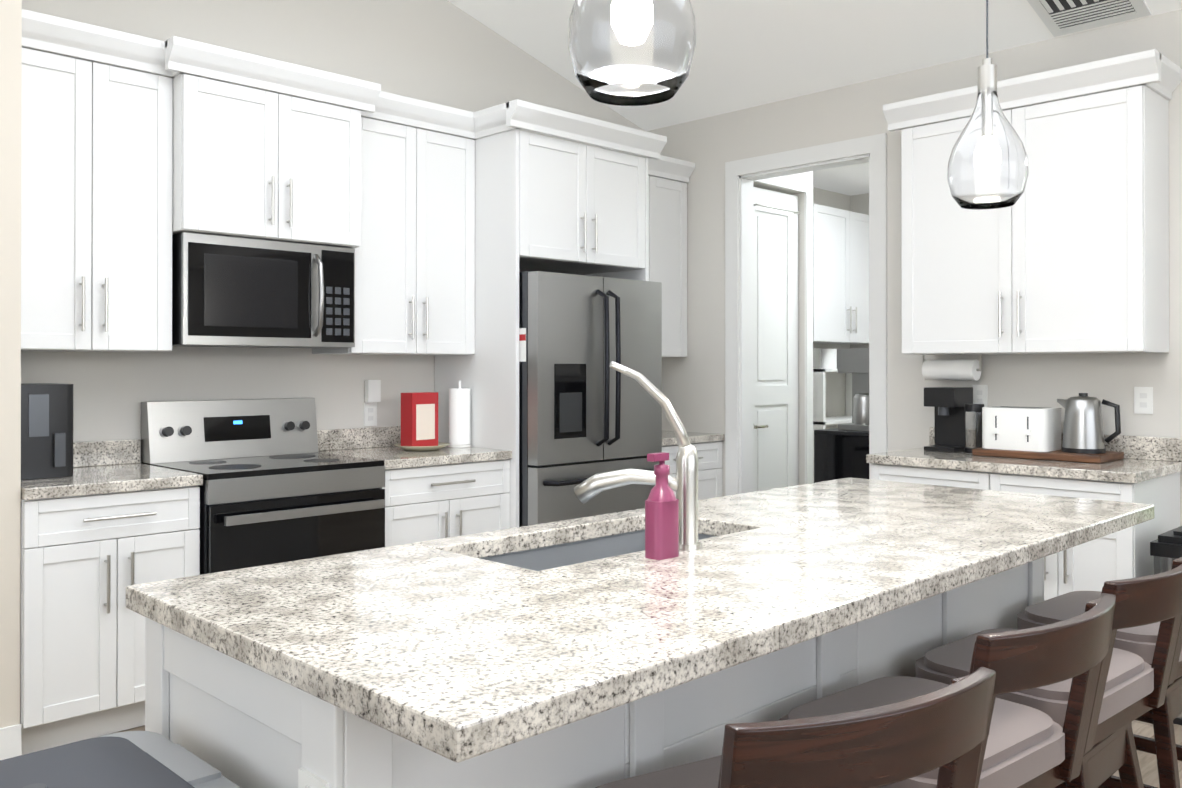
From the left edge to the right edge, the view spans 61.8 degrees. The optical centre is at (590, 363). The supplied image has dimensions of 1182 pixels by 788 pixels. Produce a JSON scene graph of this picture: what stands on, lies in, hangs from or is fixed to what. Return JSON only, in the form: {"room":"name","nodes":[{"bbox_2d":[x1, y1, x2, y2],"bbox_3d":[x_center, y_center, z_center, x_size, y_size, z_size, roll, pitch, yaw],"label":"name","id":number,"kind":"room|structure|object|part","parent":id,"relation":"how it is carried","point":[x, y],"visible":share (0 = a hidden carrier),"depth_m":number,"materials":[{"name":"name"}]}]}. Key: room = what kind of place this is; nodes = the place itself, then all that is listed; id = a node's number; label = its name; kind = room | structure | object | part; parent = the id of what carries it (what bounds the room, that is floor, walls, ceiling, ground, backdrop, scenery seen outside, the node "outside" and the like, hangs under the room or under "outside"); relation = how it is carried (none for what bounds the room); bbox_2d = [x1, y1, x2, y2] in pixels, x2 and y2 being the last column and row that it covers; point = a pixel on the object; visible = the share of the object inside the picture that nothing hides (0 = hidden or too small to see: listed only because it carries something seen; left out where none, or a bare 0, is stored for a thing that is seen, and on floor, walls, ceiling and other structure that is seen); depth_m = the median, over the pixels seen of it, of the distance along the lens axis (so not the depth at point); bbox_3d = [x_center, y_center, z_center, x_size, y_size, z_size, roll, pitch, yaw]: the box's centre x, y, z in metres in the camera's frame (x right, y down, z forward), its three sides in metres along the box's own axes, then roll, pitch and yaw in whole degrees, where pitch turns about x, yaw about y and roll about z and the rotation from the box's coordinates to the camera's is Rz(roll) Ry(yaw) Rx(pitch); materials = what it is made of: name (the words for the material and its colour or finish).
{"room":"kitchen","nodes":[
{"label":"kitchen","id":0,"kind":"room"},
{"bbox_2d":[0,0,21,727],"bbox_3d":[-3.963,-0.580,1.634,5.250,3.800,0.600,0,0,-45],"label":"wall","id":1,"kind":"structure","parent":0,"point":[10,255],"depth_m":3.25,"materials":[{"name":"beige paint"}]},
{"bbox_2d":[21,0,852,462],"bbox_3d":[-1.955,-0.571,4.132,11.620,3.800,0.120,0,0,-45],"label":"wall","id":2,"kind":"structure","parent":0,"point":[445,52],"depth_m":4.71,"materials":[{"name":"white paint"}]},
{"bbox_2d":[21,9,115,351],"bbox_3d":[-2.057,-0.642,3.698,0.357,1.189,0.348,0,0,-45],"label":"upper cabinet","id":3,"kind":"object","parent":2,"relation":"attached to","point":[68,100],"depth_m":3.60,"materials":[{"name":"white wood"}]},
{"bbox_2d":[116,30,171,351],"bbox_3d":[-1.887,-0.642,3.867,0.357,1.189,0.348,0,0,-45],"label":"upper cabinet","id":4,"kind":"object","parent":2,"relation":"attached to","point":[143,64],"depth_m":3.79,"materials":[{"name":"white wood"}]},
{"bbox_2d":[172,37,295,242],"bbox_3d":[-1.567,-0.875,4.121,0.453,0.720,0.438,0,0,-45],"label":"upper cabinet","id":5,"kind":"object","parent":2,"relation":"attached to","point":[234,112],"depth_m":3.94,"materials":[{"name":"white wood"}]},
{"bbox_2d":[172,232,354,347],"bbox_3d":[-1.436,-0.291,4.226,0.760,0.437,0.464,0,0,-45],"label":"microwave","id":6,"kind":"object","parent":5,"relation":"attached to","point":[227,291],"visible":1,"depth_m":4.06,"materials":[{"name":"grey metal"}]},
{"bbox_2d":[73,426,400,464],"bbox_3d":[-0.970,0.367,5.003,3.744,0.099,0.021,0,0,-45],"label":"backsplash","id":7,"kind":"structure","parent":2,"relation":"attached to","point":[122,452],"depth_m":4.67,"materials":[{"name":"beige stone"}]},
{"bbox_2d":[296,65,367,252],"bbox_3d":[-1.328,-0.875,4.358,0.454,0.720,0.438,0,0,-45],"label":"upper cabinet","id":8,"kind":"object","parent":2,"relation":"attached to","point":[332,109],"depth_m":4.26,"materials":[{"name":"white wood"}]},
{"bbox_2d":[312,89,431,354],"bbox_3d":[-1.053,-0.639,4.693,0.411,1.189,0.348,0,0,-45],"label":"upper cabinet","id":9,"kind":"object","parent":2,"relation":"attached to","point":[393,276],"depth_m":4.60,"materials":[{"name":"white wood"}]},
{"bbox_2d":[364,380,380,425],"bbox_3d":[-1.090,0.195,4.874,0.091,0.223,0.039,0,0,-45],"label":"electrical outlet plate","id":10,"kind":"object","parent":2,"relation":"attached to","point":[372,387],"depth_m":4.88,"materials":[{"name":"white plastic"}]},
{"bbox_2d":[432,103,479,356],"bbox_3d":[-0.844,-0.638,4.900,0.411,1.189,0.348,0,0,-45],"label":"upper cabinet","id":11,"kind":"object","parent":2,"relation":"attached to","point":[446,223],"depth_m":4.84,"materials":[{"name":"white wood"}]},
{"bbox_2d":[480,125,599,276],"bbox_3d":[-0.393,-0.815,5.131,0.508,0.606,0.657,0,0,-45],"label":"upper cabinet","id":12,"kind":"object","parent":2,"relation":"attached to","point":[540,194],"depth_m":4.85,"materials":[{"name":"white wood"}]},
{"bbox_2d":[556,145,647,276],"bbox_3d":[-0.115,-0.814,5.407,0.508,0.606,0.657,0,0,-45],"label":"upper cabinet","id":13,"kind":"object","parent":2,"relation":"attached to","point":[623,173],"depth_m":5.25,"materials":[{"name":"white wood"}]},
{"bbox_2d":[608,145,659,281],"bbox_3d":[0.119,-0.635,5.856,0.412,1.189,0.348,0,0,-45],"label":"upper cabinet","id":14,"kind":"object","parent":2,"relation":"attached to","point":[653,274],"depth_m":5.85,"materials":[{"name":"white wood"}]},
{"bbox_2d":[660,157,691,356],"bbox_3d":[0.328,-0.634,6.063,0.412,1.189,0.348,0,0,-45],"label":"upper cabinet","id":15,"kind":"object","parent":2,"relation":"attached to","point":[675,174],"depth_m":6.00,"materials":[{"name":"white wood"}]},
{"bbox_2d":[95,720,1181,787],"bbox_3d":[-0.084,1.357,3.431,13.300,0.060,12.700,0,0,-45],"label":"floor","id":16,"kind":"structure","parent":0,"point":[1148,767],"depth_m":3.33,"materials":[{"name":"beige tile"}]},
{"bbox_2d":[20,485,199,754],"bbox_3d":[-1.878,0.890,3.679,0.592,0.874,0.618,0,0,-45],"label":"base cabinet","id":17,"kind":"object","parent":16,"relation":"on","point":[82,651],"depth_m":3.41,"materials":[{"name":"white wood"}]},
{"bbox_2d":[21,461,202,500],"bbox_3d":[-1.872,0.432,3.676,0.595,0.041,0.633,0,0,-45],"label":"countertop","id":18,"kind":"structure","parent":17,"relation":"on","point":[86,480],"depth_m":3.52,"materials":[{"name":"beige stone"}]},
{"bbox_2d":[21,383,72,479],"bbox_3d":[-2.052,0.243,3.624,0.210,0.335,0.320,0,0,-45],"label":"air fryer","id":19,"kind":"object","parent":18,"relation":"on","point":[46,430],"visible":0.75,"depth_m":3.53,"materials":[{"name":"black plastic"}]},
{"bbox_2d":[0,731,239,787],"bbox_3d":[-0.686,0.947,1.356,0.310,0.745,0.430,0,0,-45],"label":"stool","id":20,"kind":"object","parent":16,"relation":"on","point":[137,759],"visible":1,"depth_m":1.42,"materials":[{"name":"grey fabric"}]},
{"bbox_2d":[141,398,384,574],"bbox_3d":[-1.353,0.744,4.124,0.762,1.170,0.720,0,0,-45],"label":"range","id":21,"kind":"object","parent":16,"relation":"on","point":[276,487],"visible":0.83,"depth_m":4.04,"materials":[{"name":"grey metal"}]},
{"bbox_2d":[381,457,515,546],"bbox_3d":[-0.859,0.894,4.690,0.720,0.874,0.618,0,0,-45],"label":"base cabinet","id":22,"kind":"object","parent":16,"relation":"on","point":[435,502],"depth_m":4.47,"materials":[{"name":"white wood"}]},
{"bbox_2d":[318,441,511,468],"bbox_3d":[-0.855,0.436,4.686,0.723,0.041,0.633,0,0,-45],"label":"countertop","id":23,"kind":"structure","parent":22,"relation":"on","point":[394,457],"depth_m":4.55,"materials":[{"name":"beige stone"}]},
{"bbox_2d":[394,392,449,450],"bbox_3d":[-0.814,0.278,4.753,0.270,0.274,0.270,0,0,-45],"label":"tin","id":24,"kind":"object","parent":23,"relation":"on","point":[419,421],"visible":1,"depth_m":4.71,"materials":[{"name":"red metal"}]},
{"bbox_2d":[448,381,470,447],"bbox_3d":[-0.654,0.251,4.912,0.112,0.330,0.112,0,0,-45],"label":"towel stand","id":25,"kind":"object","parent":23,"relation":"on","point":[459,416],"visible":0.92,"depth_m":4.87,"materials":[{"name":"white paper"}]},
{"bbox_2d":[519,271,661,526],"bbox_3d":[-0.182,0.448,5.191,0.884,1.770,0.851,0,0,-45],"label":"fridge","id":26,"kind":"object","parent":16,"relation":"on","point":[586,411],"visible":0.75,"depth_m":4.84,"materials":[{"name":"grey metal"}]},
{"bbox_2d":[145,521,1043,787],"bbox_3d":[0.284,0.877,2.324,2.375,0.890,0.643,0,0,-45],"label":"kitchen island","id":27,"kind":"object","parent":16,"relation":"on","point":[258,733],"depth_m":1.65,"materials":[{"name":"wood"}]},
{"bbox_2d":[126,477,1153,768],"bbox_3d":[0.378,0.412,2.245,2.420,0.040,0.960,0,0,-45],"label":"island countertop","id":28,"kind":"structure","parent":27,"relation":"on","point":[460,659],"depth_m":1.62,"materials":[{"name":"beige stone"}]},
{"bbox_2d":[466,521,725,568],"bbox_3d":[0.039,0.521,2.232,0.744,0.202,0.354,0,0,-45],"label":"sink","id":29,"kind":"object","parent":28,"relation":"in","point":[545,551],"depth_m":2.36,"materials":[{"name":"grey metal"}]},
{"bbox_2d":[574,361,709,548],"bbox_3d":[0.096,0.194,2.115,0.184,0.396,0.241,0,0,-45],"label":"faucet","id":30,"kind":"object","parent":28,"relation":"on","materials":[{"name":"silver metal"}]},
{"bbox_2d":[662,437,724,499],"bbox_3d":[0.319,0.898,5.859,0.705,0.874,0.618,0,0,-45],"label":"base cabinet","id":31,"kind":"object","parent":16,"relation":"on","point":[710,453],"depth_m":5.79,"materials":[{"name":"white wood"}]},
{"bbox_2d":[662,430,723,444],"bbox_3d":[0.324,0.440,5.854,0.707,0.041,0.633,0,0,-45],"label":"countertop","id":32,"kind":"structure","parent":31,"relation":"on","point":[668,437],"depth_m":5.75,"materials":[{"name":"beige stone"}]},
{"bbox_2d":[595,667,995,787],"bbox_3d":[0.253,0.872,1.438,0.540,0.895,0.554,0,0,-45],"label":"stool","id":33,"kind":"object","parent":16,"relation":"on","point":[945,730],"visible":1,"depth_m":1.20,"materials":[{"name":"brown wood"}]},
{"bbox_2d":[813,203,868,482],"bbox_3d":[1.879,0.092,7.563,1.000,2.500,0.397,0,0,-45],"label":"cabinetry","id":34,"kind":"object","parent":16,"relation":"on","point":[840,276],"visible":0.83,"depth_m":7.38,"materials":[{"name":"white wood"}]},
{"bbox_2d":[813,348,826,368],"bbox_3d":[1.629,-0.035,7.318,0.146,0.150,0.150,0,0,-45],"label":"canister","id":35,"kind":"object","parent":34,"relation":"on","point":[824,358],"depth_m":7.27,"materials":[{"name":"silver metal"}]},
{"bbox_2d":[827,349,837,368],"bbox_3d":[1.786,-0.035,7.473,0.146,0.150,0.150,0,0,-45],"label":"canister","id":36,"kind":"object","parent":34,"relation":"on","point":[832,363],"depth_m":7.40,"materials":[{"name":"white ceramic"}]},
{"bbox_2d":[814,428,868,482],"bbox_3d":[1.610,0.860,5.719,0.475,0.950,0.440,0,0,-45],"label":"mini fridge","id":37,"kind":"object","parent":16,"relation":"on","point":[839,454],"visible":0.21,"depth_m":5.59,"materials":[{"name":"black metal"}]},
{"bbox_2d":[837,348,868,430],"bbox_3d":[1.621,0.149,5.707,0.280,0.469,0.275,0,0,-45],"label":"brewer","id":38,"kind":"object","parent":37,"relation":"on","point":[854,362],"visible":0.44,"depth_m":5.64,"materials":[{"name":"grey metal"}]},
{"bbox_2d":[779,593,1115,787],"bbox_3d":[0.651,0.873,1.841,0.487,0.895,0.542,0,0,-45],"label":"stool","id":39,"kind":"object","parent":16,"relation":"on","point":[1024,746],"visible":0.56,"depth_m":1.74,"materials":[{"name":"brown wood"}]},
{"bbox_2d":[866,49,1181,600],"bbox_3d":[1.861,0.048,4.343,0.655,2.565,1.170,0,0,-45],"label":"cabinetry","id":40,"kind":"object","parent":16,"relation":"on","point":[1067,252],"visible":0.48,"depth_m":4.17,"materials":[{"name":"white wood"}]},
{"bbox_2d":[922,354,981,380],"bbox_3d":[1.728,0.019,4.733,0.100,0.124,0.290,0,0,-45],"label":"paper towel holder","id":41,"kind":"object","parent":40,"relation":"attached to","point":[965,369],"visible":1,"depth_m":4.69,"materials":[{"name":"white paper"}]},
{"bbox_2d":[866,426,1181,483],"bbox_3d":[1.879,0.385,4.336,0.637,0.140,1.125,0,0,-45],"label":"countertop","id":42,"kind":"structure","parent":40,"relation":"on","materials":[{"name":"stone"}]},
{"bbox_2d":[924,387,972,452],"bbox_3d":[1.707,0.265,4.711,0.200,0.300,0.150,0,0,-45],"label":"coffee maker","id":43,"kind":"object","parent":42,"relation":"on","point":[947,403],"visible":0.96,"depth_m":4.68,"materials":[{"name":"black plastic"}]},
{"bbox_2d":[964,404,983,452],"bbox_3d":[1.788,0.302,4.601,0.090,0.225,0.090,0,0,-45],"label":"jar","id":44,"kind":"object","parent":42,"relation":"on","point":[973,426],"visible":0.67,"depth_m":4.57,"materials":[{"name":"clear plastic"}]},
{"bbox_2d":[972,447,1123,462],"bbox_3d":[2.013,0.399,4.359,0.300,0.030,0.540,0,0,-45],"label":"board","id":45,"kind":"object","parent":42,"relation":"on","point":[1060,455],"visible":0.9,"depth_m":4.23,"materials":[{"name":"brown wood"}]},
{"bbox_2d":[982,406,1060,451],"bbox_3d":[1.932,0.290,4.434,0.221,0.186,0.290,0,0,-45],"label":"toaster","id":46,"kind":"object","parent":45,"relation":"on","point":[1036,429],"visible":1,"depth_m":4.35,"materials":[{"name":"white plastic"}]},
{"bbox_2d":[1057,393,1120,453],"bbox_3d":[2.138,0.256,4.248,0.170,0.255,0.245,0,0,-45],"label":"kettle","id":47,"kind":"object","parent":45,"relation":"on","point":[1083,431],"visible":1,"depth_m":4.20,"materials":[{"name":"silver metal"}]},
{"bbox_2d":[915,557,1181,787],"bbox_3d":[1.042,0.875,2.229,0.475,0.895,0.541,0,0,-45],"label":"stool","id":48,"kind":"object","parent":16,"relation":"on","point":[1130,687],"visible":0.56,"depth_m":2.11,"materials":[{"name":"brown wood"}]},
{"bbox_2d":[1017,591,1181,787],"bbox_3d":[1.461,0.876,2.652,0.481,0.895,0.541,0,0,-45],"label":"stool","id":49,"kind":"object","parent":16,"relation":"on","point":[1162,745],"visible":0.19,"depth_m":2.48,"materials":[{"name":"brown wood"}]},
{"bbox_3d":[1.470,0.610,2.643,0.460,0.363,0.512,0,0,-41],"label":"seat","id":50,"kind":"part","parent":49,"relation":"part of","materials":[{"name":"grey fabric"}]},
{"bbox_2d":[1150,526,1181,725],"bbox_3d":[2.335,0.978,3.706,0.376,0.700,0.318,0,0,-45],"label":"trash can","id":51,"kind":"object","parent":16,"relation":"on","point":[1165,549],"visible":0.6,"depth_m":3.66,"materials":[{"name":"black plastic"}]},
{"bbox_2d":[753,171,816,484],"bbox_3d":[1.148,-0.113,6.221,0.730,2.900,0.120,0,0,-45],"label":"wall","id":52,"kind":"structure","parent":0,"point":[806,176],"depth_m":6.38,"materials":[{"name":"white paint"}]},
{"bbox_2d":[753,187,799,491],"bbox_3d":[1.122,0.122,6.195,0.585,2.410,0.163,0,0,-45],"label":"pantry door","id":53,"kind":"structure","parent":52,"relation":"in","point":[776,339],"depth_m":6.22,"materials":[{"name":"white wood"}]},
{"bbox_2d":[447,0,1181,130],"bbox_3d":[0.010,-1.967,0.381,9.120,0.976,8.220,0,0,-45],"label":"ceiling","id":54,"kind":"structure","parent":0,"point":[750,53],"depth_m":5.01,"materials":[{"name":"white paint"}]},
{"bbox_2d":[568,0,695,105],"bbox_3d":[0.064,-1.257,1.545,0.200,1.674,0.200,0,0,-45],"label":"pendant light","id":55,"kind":"object","parent":54,"relation":"hanging from","point":[631,52],"visible":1,"depth_m":1.47,"materials":[{"name":"clear glass"}]},
{"bbox_2d":[947,0,1028,209],"bbox_3d":[1.044,-1.264,2.602,0.200,1.696,0.200,0,0,-45],"label":"pendant light","id":56,"kind":"object","parent":54,"relation":"hanging from","point":[988,166],"visible":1,"depth_m":2.54,"materials":[{"name":"clear glass"}]},
{"bbox_3d":[1.044,-1.302,2.602,0.120,1.621,0.120,0,0,-45],"label":"cord","id":57,"kind":"part","parent":56,"relation":"part of","materials":[{"name":"silver metal"}]},
{"bbox_3d":[1.044,-0.571,2.599,0.200,0.311,0.200,0,0,-45],"label":"glass","id":58,"kind":"part","parent":56,"relation":"part of","materials":[{"name":"clear glass"}]},
{"bbox_2d":[1027,0,1150,36],"bbox_3d":[2.125,-1.553,4.238,0.389,0.118,0.400,0,0,-45],"label":"ceiling vent","id":59,"kind":"object","parent":54,"relation":"in","point":[1060,17],"visible":1,"depth_m":4.29,"materials":[{"name":"white metal"}]},
{"bbox_2d":[813,162,868,195],"bbox_3d":[4.217,-1.479,4.552,2.730,0.180,8.220,0,0,-45],"label":"ceiling","id":60,"kind":"structure","parent":0,"point":[851,180],"depth_m":7.40,"materials":[{"name":"white paint"}]},
{"bbox_2d":[853,193,868,347],"bbox_3d":[2.906,-0.109,7.395,0.120,2.900,2.070,0,0,-45],"label":"wall","id":61,"kind":"structure","parent":0,"point":[861,201],"depth_m":8.03,"materials":[{"name":"white paint"}]},
{"bbox_2d":[646,9,1181,525],"bbox_3d":[3.247,-0.273,3.501,0.120,3.200,8.100,0,0,-45],"label":"wall","id":62,"kind":"structure","parent":0,"point":[694,379],"depth_m":5.08,"materials":[{"name":"white paint"}]},
{"bbox_2d":[972,385,986,406],"bbox_3d":[1.884,0.162,4.783,0.006,0.116,0.072,0,0,-45],"label":"electrical outlet plate","id":63,"kind":"object","parent":62,"relation":"attached to","point":[979,391],"depth_m":4.78,"materials":[{"name":"white plastic"}]},
{"bbox_2d":[1134,387,1152,413],"bbox_3d":[2.391,0.160,4.271,0.006,0.116,0.072,0,0,-45],"label":"electrical outlet plate","id":64,"kind":"object","parent":62,"relation":"attached to","point":[1143,400],"depth_m":4.27,"materials":[{"name":"white plastic"}]},
{"bbox_3d":[1.536,-0.179,1.804,13.300,3.000,8.100,0,0,-45],"label":"wall","id":65,"kind":"structure","parent":0,"visible":0},
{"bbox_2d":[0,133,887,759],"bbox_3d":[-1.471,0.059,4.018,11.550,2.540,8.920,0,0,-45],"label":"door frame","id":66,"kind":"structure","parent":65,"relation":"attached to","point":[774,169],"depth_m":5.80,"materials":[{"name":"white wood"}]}
]}

